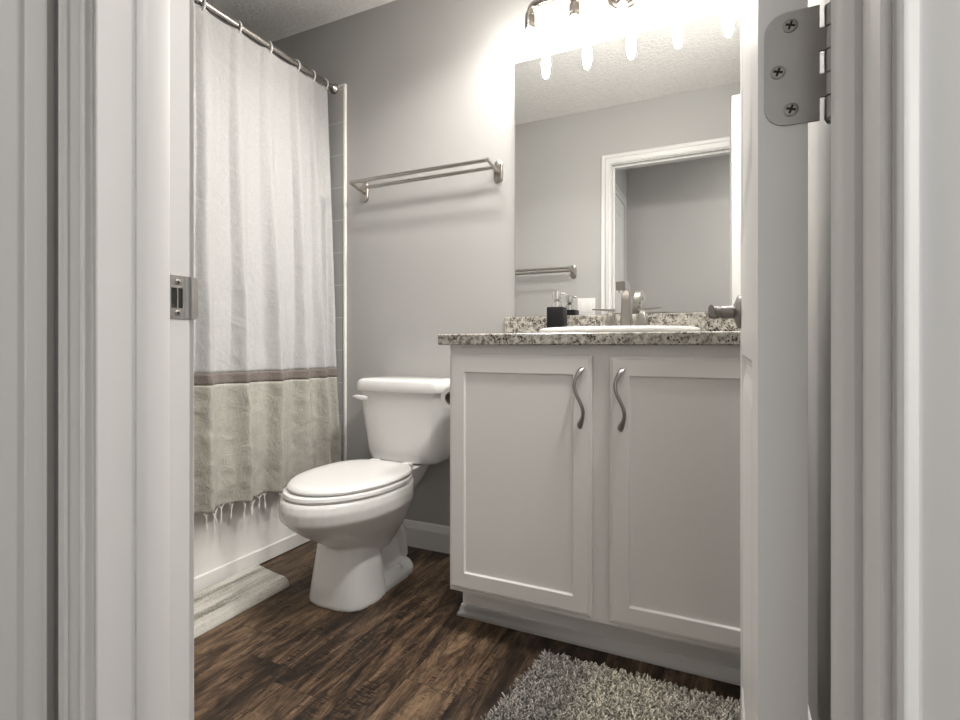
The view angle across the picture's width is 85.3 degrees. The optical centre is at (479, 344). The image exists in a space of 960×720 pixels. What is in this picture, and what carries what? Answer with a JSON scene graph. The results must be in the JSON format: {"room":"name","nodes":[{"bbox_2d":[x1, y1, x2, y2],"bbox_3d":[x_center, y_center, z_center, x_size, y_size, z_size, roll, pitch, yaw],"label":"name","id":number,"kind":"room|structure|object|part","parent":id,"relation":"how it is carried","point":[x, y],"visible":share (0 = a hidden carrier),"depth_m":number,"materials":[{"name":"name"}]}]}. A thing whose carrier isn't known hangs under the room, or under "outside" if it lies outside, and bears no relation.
{"room":"hallway","nodes":[
{"label":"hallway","id":0,"kind":"room"},
{"bbox_2d":[47,0,53,719],"bbox_3d":[-0.775,-0.328,0.219,0.100,2.407,0.976,0,0,25],"label":"wall","id":1,"kind":"structure","parent":0,"point":[50,3],"depth_m":0.64,"materials":[{"name":"paint"}]},
{"bbox_2d":[0,0,46,719],"bbox_3d":[-0.701,-0.157,0.240,0.018,2.066,0.848,0,0,25],"label":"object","id":2,"kind":"structure","parent":1,"relation":"attached to","point":[23,23],"depth_m":0.60,"materials":[{"name":"white paint"}]},
{"bbox_2d":[54,0,57,719],"bbox_3d":[0.158,-0.328,0.383,5.040,2.407,0.116,0,0,25],"label":"wall","id":3,"kind":"structure","parent":0,"point":[55,1],"depth_m":0.64,"materials":[{"name":"beige paint"}]},
{"bbox_2d":[58,0,959,719],"bbox_3d":[-0.086,-0.172,0.498,0.866,2.096,0.152,0,0,25],"label":"trim","id":4,"kind":"structure","parent":3,"relation":"attached to","point":[128,287],"depth_m":0.60,"materials":[{"name":"white paint"}]},
{"bbox_3d":[-0.397,-0.064,0.699,0.005,0.057,0.046,0,0,19],"label":"strike plate","id":5,"kind":"part","parent":4,"relation":"part of","materials":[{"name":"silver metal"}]},
{"bbox_3d":[-0.057,-0.172,0.558,0.866,2.096,0.018,0,0,25],"label":"casing","id":6,"kind":"part","parent":4,"relation":"part of","materials":[{"name":"white paint"}]},
{"bbox_2d":[707,0,830,719],"bbox_3d":[0.387,-0.153,0.720,0.155,1.986,0.757,0,0,26],"label":"door","id":7,"kind":"structure","parent":3,"relation":"in","point":[782,85],"depth_m":0.42,"materials":[{"name":"white paint"}]},
{"bbox_3d":[0.441,-0.065,0.990,0.017,0.021,0.112,0,0,29],"label":"lever","id":8,"kind":"part","parent":7,"relation":"part of","materials":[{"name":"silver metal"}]},
{"bbox_3d":[0.481,-0.064,1.026,0.060,0.065,0.065,0,0,26],"label":"handle","id":9,"kind":"part","parent":7,"relation":"part of","materials":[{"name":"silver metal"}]},
{"bbox_2d":[194,0,394,45],"bbox_3d":[0.262,-1.571,0.603,5.040,0.080,2.755,0,0,25],"label":"ceiling","id":10,"kind":"structure","parent":0,"point":[272,20],"depth_m":2.40,"materials":[{"name":"white paint"}]},
{"bbox_2d":[194,540,739,719],"bbox_3d":[0.262,0.916,0.603,5.040,0.080,2.755,0,0,25],"label":"floor","id":11,"kind":"structure","parent":0,"point":[409,654],"depth_m":1.47,"materials":[{"name":"brown wood"}]},
{"bbox_2d":[194,564,288,638],"bbox_3d":[-0.917,0.863,1.697,0.240,0.026,0.690,0,0,25],"label":"bath mat","id":12,"kind":"object","parent":11,"relation":"on","point":[219,602],"visible":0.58,"depth_m":1.78,"materials":[{"name":"fabric"}]},
{"bbox_2d":[194,488,309,592],"bbox_3d":[-1.339,0.689,1.960,0.765,0.375,1.441,0,0,25],"label":"bathtub","id":13,"kind":"object","parent":11,"relation":"on","point":[237,544],"visible":0.05,"depth_m":1.99,"materials":[{"name":"white ceramic"}]},
{"bbox_2d":[278,376,449,611],"bbox_3d":[-0.407,0.505,1.903,0.426,0.741,0.747,0,0,25],"label":"toilet","id":14,"kind":"object","parent":11,"relation":"on","point":[355,511],"visible":0.99,"depth_m":1.78,"materials":[{"name":"white ceramic"}]},
{"bbox_3d":[-0.457,0.474,1.796,0.366,0.018,0.479,0,0,25],"label":"seat","id":15,"kind":"part","parent":14,"relation":"part of","materials":[{"name":"white plastic"}]},
{"bbox_3d":[-0.453,0.452,1.805,0.356,0.020,0.461,0,0,25],"label":"lid","id":16,"kind":"part","parent":14,"relation":"part of","materials":[{"name":"white plastic"}]},
{"bbox_3d":[-0.412,0.675,1.891,0.373,0.402,0.723,0,0,25],"label":"bowl","id":17,"kind":"part","parent":14,"relation":"part of","materials":[{"name":"white ceramic"}]},
{"bbox_3d":[-0.485,0.214,2.137,0.075,0.022,0.040,0,0,25],"label":"flush lever","id":18,"kind":"part","parent":14,"relation":"part of","materials":[{"name":"white plastic"}]},
{"bbox_3d":[-0.293,0.162,2.143,0.426,0.053,0.216,0,0,25],"label":"tank lid","id":19,"kind":"part","parent":14,"relation":"part of","materials":[{"name":"white ceramic"}]},
{"bbox_3d":[-0.292,0.328,2.146,0.406,0.288,0.201,0,0,25],"label":"tank","id":20,"kind":"part","parent":14,"relation":"part of","materials":[{"name":"white ceramic"}]},
{"bbox_2d":[450,345,739,685],"bbox_3d":[0.418,0.438,1.627,0.943,0.876,0.568,0,0,25],"label":"vanity cabinet","id":21,"kind":"object","parent":11,"relation":"on","point":[595,489],"visible":0.95,"depth_m":1.41,"materials":[{"name":"white paint"}]},
{"bbox_3d":[0.107,0.384,1.506,0.437,0.708,0.019,0,0,25],"label":"door","id":22,"kind":"part","parent":21,"relation":"part of","materials":[{"name":"white paint"}]},
{"bbox_3d":[0.268,0.144,1.403,0.033,0.169,0.034,0,0,25],"label":"handle","id":23,"kind":"part","parent":21,"relation":"part of","materials":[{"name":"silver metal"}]},
{"bbox_2d":[438,312,739,344],"bbox_3d":[0.420,-0.055,1.639,0.954,0.110,0.546,0,0,25],"label":"countertop","id":24,"kind":"structure","parent":21,"relation":"on","point":[518,330],"depth_m":1.50,"materials":[{"name":"stone"}]},
{"bbox_2d":[547,291,566,327],"bbox_3d":[0.284,-0.116,1.902,0.066,0.164,0.061,0,0,25],"label":"soap dispenser","id":25,"kind":"object","parent":24,"relation":"on","point":[556,314],"visible":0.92,"depth_m":1.88,"materials":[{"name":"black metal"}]},
{"bbox_2d":[539,326,700,332],"bbox_3d":[0.422,0.027,1.614,0.486,0.160,0.410,0,0,25],"label":"sink","id":26,"kind":"object","parent":24,"relation":"in","point":[576,329],"visible":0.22,"depth_m":1.43,"materials":[{"name":"white ceramic"}]},
{"bbox_2d":[592,281,661,325],"bbox_3d":[0.494,-0.131,1.760,0.169,0.158,0.169,0,0,-19],"label":"faucet","id":27,"kind":"object","parent":24,"relation":"on","point":[623,287],"visible":0.82,"depth_m":1.75,"materials":[{"name":"silver metal"}]},
{"bbox_3d":[0.428,-0.119,1.799,0.077,0.013,0.019,0,0,22],"label":"lever","id":28,"kind":"part","parent":27,"relation":"part of","materials":[{"name":"silver metal"}]},
{"bbox_3d":[0.451,-0.087,1.790,0.040,0.052,0.040,0,0,25],"label":"handle","id":29,"kind":"part","parent":27,"relation":"part of","materials":[{"name":"silver metal"}]},
{"bbox_3d":[0.477,-0.136,1.725,0.038,0.150,0.132,0,0,25],"label":"spout","id":30,"kind":"part","parent":27,"relation":"part of","materials":[{"name":"silver metal"}]},
{"bbox_3d":[0.544,-0.087,1.747,0.040,0.052,0.040,0,0,25],"label":"handle","id":31,"kind":"part","parent":27,"relation":"part of","materials":[{"name":"silver metal"}]},
{"bbox_3d":[0.565,-0.119,1.735,0.077,0.013,0.019,0,0,29],"label":"lever","id":32,"kind":"part","parent":27,"relation":"part of","materials":[{"name":"silver metal"}]},
{"bbox_3d":[0.442,0.857,1.679,0.943,0.038,0.423,0,0,25],"label":"molding","id":33,"kind":"part","parent":21,"relation":"part of","materials":[{"name":"white paint"}]},
{"bbox_3d":[0.365,0.144,1.357,0.033,0.169,0.034,0,0,25],"label":"handle","id":34,"kind":"part","parent":21,"relation":"part of","materials":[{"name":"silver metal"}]},
{"bbox_3d":[0.541,0.384,1.302,0.429,0.708,0.019,0,0,25],"label":"door","id":35,"kind":"part","parent":21,"relation":"part of","materials":[{"name":"white paint"}]},
{"bbox_2d":[480,649,739,719],"bbox_3d":[0.318,0.864,1.132,0.667,0.024,0.507,0,0,25],"label":"shag rug","id":36,"kind":"object","parent":11,"relation":"on","point":[556,687],"visible":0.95,"depth_m":1.27,"materials":[{"name":"grey fabric"}]},
{"bbox_2d":[262,0,739,525],"bbox_3d":[-0.186,-0.328,2.281,2.800,2.407,0.100,0,0,25],"label":"wall","id":37,"kind":"structure","parent":0,"point":[430,83],"depth_m":2.23,"materials":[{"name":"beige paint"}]},
{"bbox_2d":[349,157,502,201],"bbox_3d":[-0.248,-0.700,2.192,0.700,0.090,0.114,0,0,25],"label":"towel bar","id":38,"kind":"object","parent":37,"relation":"attached to","point":[497,166],"visible":1,"depth_m":2.15,"materials":[{"name":"silver metal"}]},
{"bbox_3d":[-0.549,-0.704,2.331,0.012,0.035,0.110,0,0,25],"label":"arm","id":39,"kind":"part","parent":38,"relation":"part of","materials":[{"name":"silver metal"}]},
{"bbox_3d":[-0.269,-0.714,2.149,0.672,0.015,0.015,0,0,25],"label":"rail","id":40,"kind":"part","parent":38,"relation":"part of","materials":[{"name":"silver metal"}]},
{"bbox_3d":[-0.245,-0.702,2.199,0.672,0.015,0.015,0,0,25],"label":"rail","id":41,"kind":"part","parent":38,"relation":"part of","materials":[{"name":"silver metal"}]},
{"bbox_3d":[0.050,-0.704,2.049,0.012,0.035,0.110,0,0,25],"label":"arm","id":42,"kind":"part","parent":38,"relation":"part of","materials":[{"name":"silver metal"}]},
{"bbox_2d":[403,519,449,553],"bbox_3d":[-0.246,0.821,2.247,0.831,0.110,0.014,0,0,25],"label":"baseboard","id":43,"kind":"structure","parent":37,"relation":"attached to","point":[423,535],"depth_m":2.23,"materials":[{"name":"white paint"}]},
{"bbox_2d":[525,0,555,54],"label":"vanity light","id":44,"kind":"object","parent":37,"relation":"attached to","point":[530,15],"depth_m":1.92,"materials":[{"name":"white glass"}]},
{"bbox_2d":[525,10,534,54],"bbox_3d":[0.186,-1.159,1.938,0.039,0.155,0.039,0,0,25],"label":"bulb","id":45,"kind":"object","parent":44,"relation":"attached to","point":[530,15],"depth_m":1.92,"materials":[{"name":"white glass"}]},
{"bbox_2d":[569,0,579,43],"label":"vanity light","id":46,"kind":"object","parent":37,"relation":"attached to","point":[574,5],"depth_m":1.85,"materials":[{"name":"white glass"}]},
{"bbox_2d":[569,0,579,43],"bbox_3d":[0.338,-1.159,1.867,0.039,0.155,0.039,0,0,25],"label":"bulb","id":47,"kind":"object","parent":46,"relation":"attached to","point":[574,5],"depth_m":1.85,"materials":[{"name":"white glass"}]},
{"bbox_2d":[505,312,739,332],"bbox_3d":[0.532,-0.072,1.876,0.952,0.076,0.020,0,0,25],"label":"backsplash","id":48,"kind":"structure","parent":37,"relation":"attached to","point":[701,320],"depth_m":1.84,"materials":[{"name":"stone"}]},
{"bbox_2d":[608,0,640,31],"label":"vanity light","id":49,"kind":"object","parent":37,"relation":"attached to","point":[621,8],"depth_m":1.79,"materials":[{"name":"white glass"}]},
{"bbox_2d":[616,0,627,31],"bbox_3d":[0.490,-1.159,1.795,0.039,0.155,0.039,0,0,25],"label":"bulb","id":50,"kind":"object","parent":49,"relation":"attached to","point":[621,4],"depth_m":1.78,"materials":[{"name":"white glass"}]},
{"bbox_2d":[515,8,739,316],"bbox_3d":[0.550,-0.615,1.876,0.905,1.003,0.006,0,0,25],"label":"mirror","id":51,"kind":"object","parent":37,"relation":"attached to","point":[627,148],"visible":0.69,"depth_m":1.88,"materials":[{"name":"clear glass"}]},
{"label":"vanity light","id":52,"kind":"object","parent":37,"relation":"attached to","visible":0},
{"bbox_2d":[668,0,678,18],"bbox_3d":[0.640,-1.159,1.724,0.039,0.155,0.039,0,0,25],"label":"bulb","id":53,"kind":"object","parent":52,"relation":"attached to","point":[673,5],"depth_m":1.71,"materials":[{"name":"white glass"}]},
{"bbox_2d":[724,0,732,4],"bbox_3d":[0.790,-1.159,1.654,0.039,0.155,0.039,0,0,25],"label":"bulb","id":54,"kind":"object","parent":52,"relation":"attached to","point":[727,2],"depth_m":1.65,"materials":[{"name":"white glass"}]},
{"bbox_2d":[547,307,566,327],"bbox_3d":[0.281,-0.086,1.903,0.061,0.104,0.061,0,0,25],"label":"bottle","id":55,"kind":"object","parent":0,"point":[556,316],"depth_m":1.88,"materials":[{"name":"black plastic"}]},
{"bbox_2d":[808,0,830,719],"bbox_3d":[0.702,-0.328,1.000,0.100,2.407,1.463,0,0,25],"label":"wall","id":56,"kind":"structure","parent":0,"point":[819,132],"depth_m":0.97,"materials":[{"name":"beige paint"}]},
{"bbox_2d":[808,706,811,719],"bbox_3d":[0.554,0.821,0.818,0.014,0.110,1.008,0,0,25],"label":"baseboard","id":57,"kind":"structure","parent":56,"relation":"attached to","point":[809,715],"depth_m":1.08,"materials":[{"name":"white paint"}]},
{"bbox_3d":[-0.046,0.169,1.770,0.050,0.040,0.130,0,0,25],"label":"toilet paper holder","id":58,"kind":"object","parent":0,"visible":0},
{"bbox_2d":[441,387,449,408],"bbox_3d":[-0.075,0.175,1.754,0.074,0.074,0.100,0,0,25],"label":"toilet paper roll","id":59,"kind":"object","parent":58,"relation":"hanging from","point":[445,396],"visible":0.17,"depth_m":1.72,"materials":[{"name":"paper"}]},
{"bbox_3d":[-1.741,-0.328,2.149,0.100,2.407,1.463,0,0,25],"label":"wall","id":60,"kind":"structure","parent":0,"visible":0},
{"bbox_2d":[327,86,342,455],"bbox_3d":[-1.318,-0.346,1.950,0.834,1.725,1.463,0,0,25],"label":"wall tile","id":61,"kind":"structure","parent":60,"relation":"attached to","point":[335,101],"depth_m":2.44,"materials":[{"name":"grey tile"}]},
{"bbox_2d":[194,0,338,93],"bbox_3d":[-0.990,-1.202,1.796,0.048,0.048,1.443,0,0,25],"label":"shower rod","id":62,"kind":"object","parent":61,"relation":"attached to","point":[333,88],"visible":1,"depth_m":2.06,"materials":[{"name":"metal"}]},
{"bbox_2d":[232,20,241,33],"bbox_3d":[-0.913,-1.194,1.959,0.042,0.057,0.007,0,0,11],"label":"curtain ring","id":63,"kind":"object","parent":62,"relation":"hanging from","point":[240,31],"visible":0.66,"depth_m":1.95,"materials":[{"name":"silver plastic"}]},
{"bbox_2d":[194,3,341,530],"bbox_3d":[-0.925,-0.271,1.822,0.095,1.830,1.268,0,0,25],"label":"shower curtain","id":64,"kind":"object","parent":62,"relation":"hanging from","point":[266,413],"visible":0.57,"depth_m":2.02,"materials":[{"name":"white fabric"}]},
{"bbox_3d":[-0.931,-0.541,1.823,0.084,1.290,1.264,0,0,25],"label":"panel","id":65,"kind":"part","parent":64,"relation":"part of","materials":[{"name":"white fabric"}]},
{"bbox_3d":[-0.916,0.359,1.819,0.075,0.446,1.265,0,0,25],"label":"panel","id":66,"kind":"part","parent":64,"relation":"part of","materials":[{"name":"beige fabric"}]},
{"bbox_2d":[327,83,346,460],"bbox_3d":[-1.005,-0.170,2.603,0.845,2.091,0.016,0,0,25],"label":"trim","id":67,"kind":"structure","parent":60,"relation":"attached to","point":[344,85],"depth_m":2.42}
]}

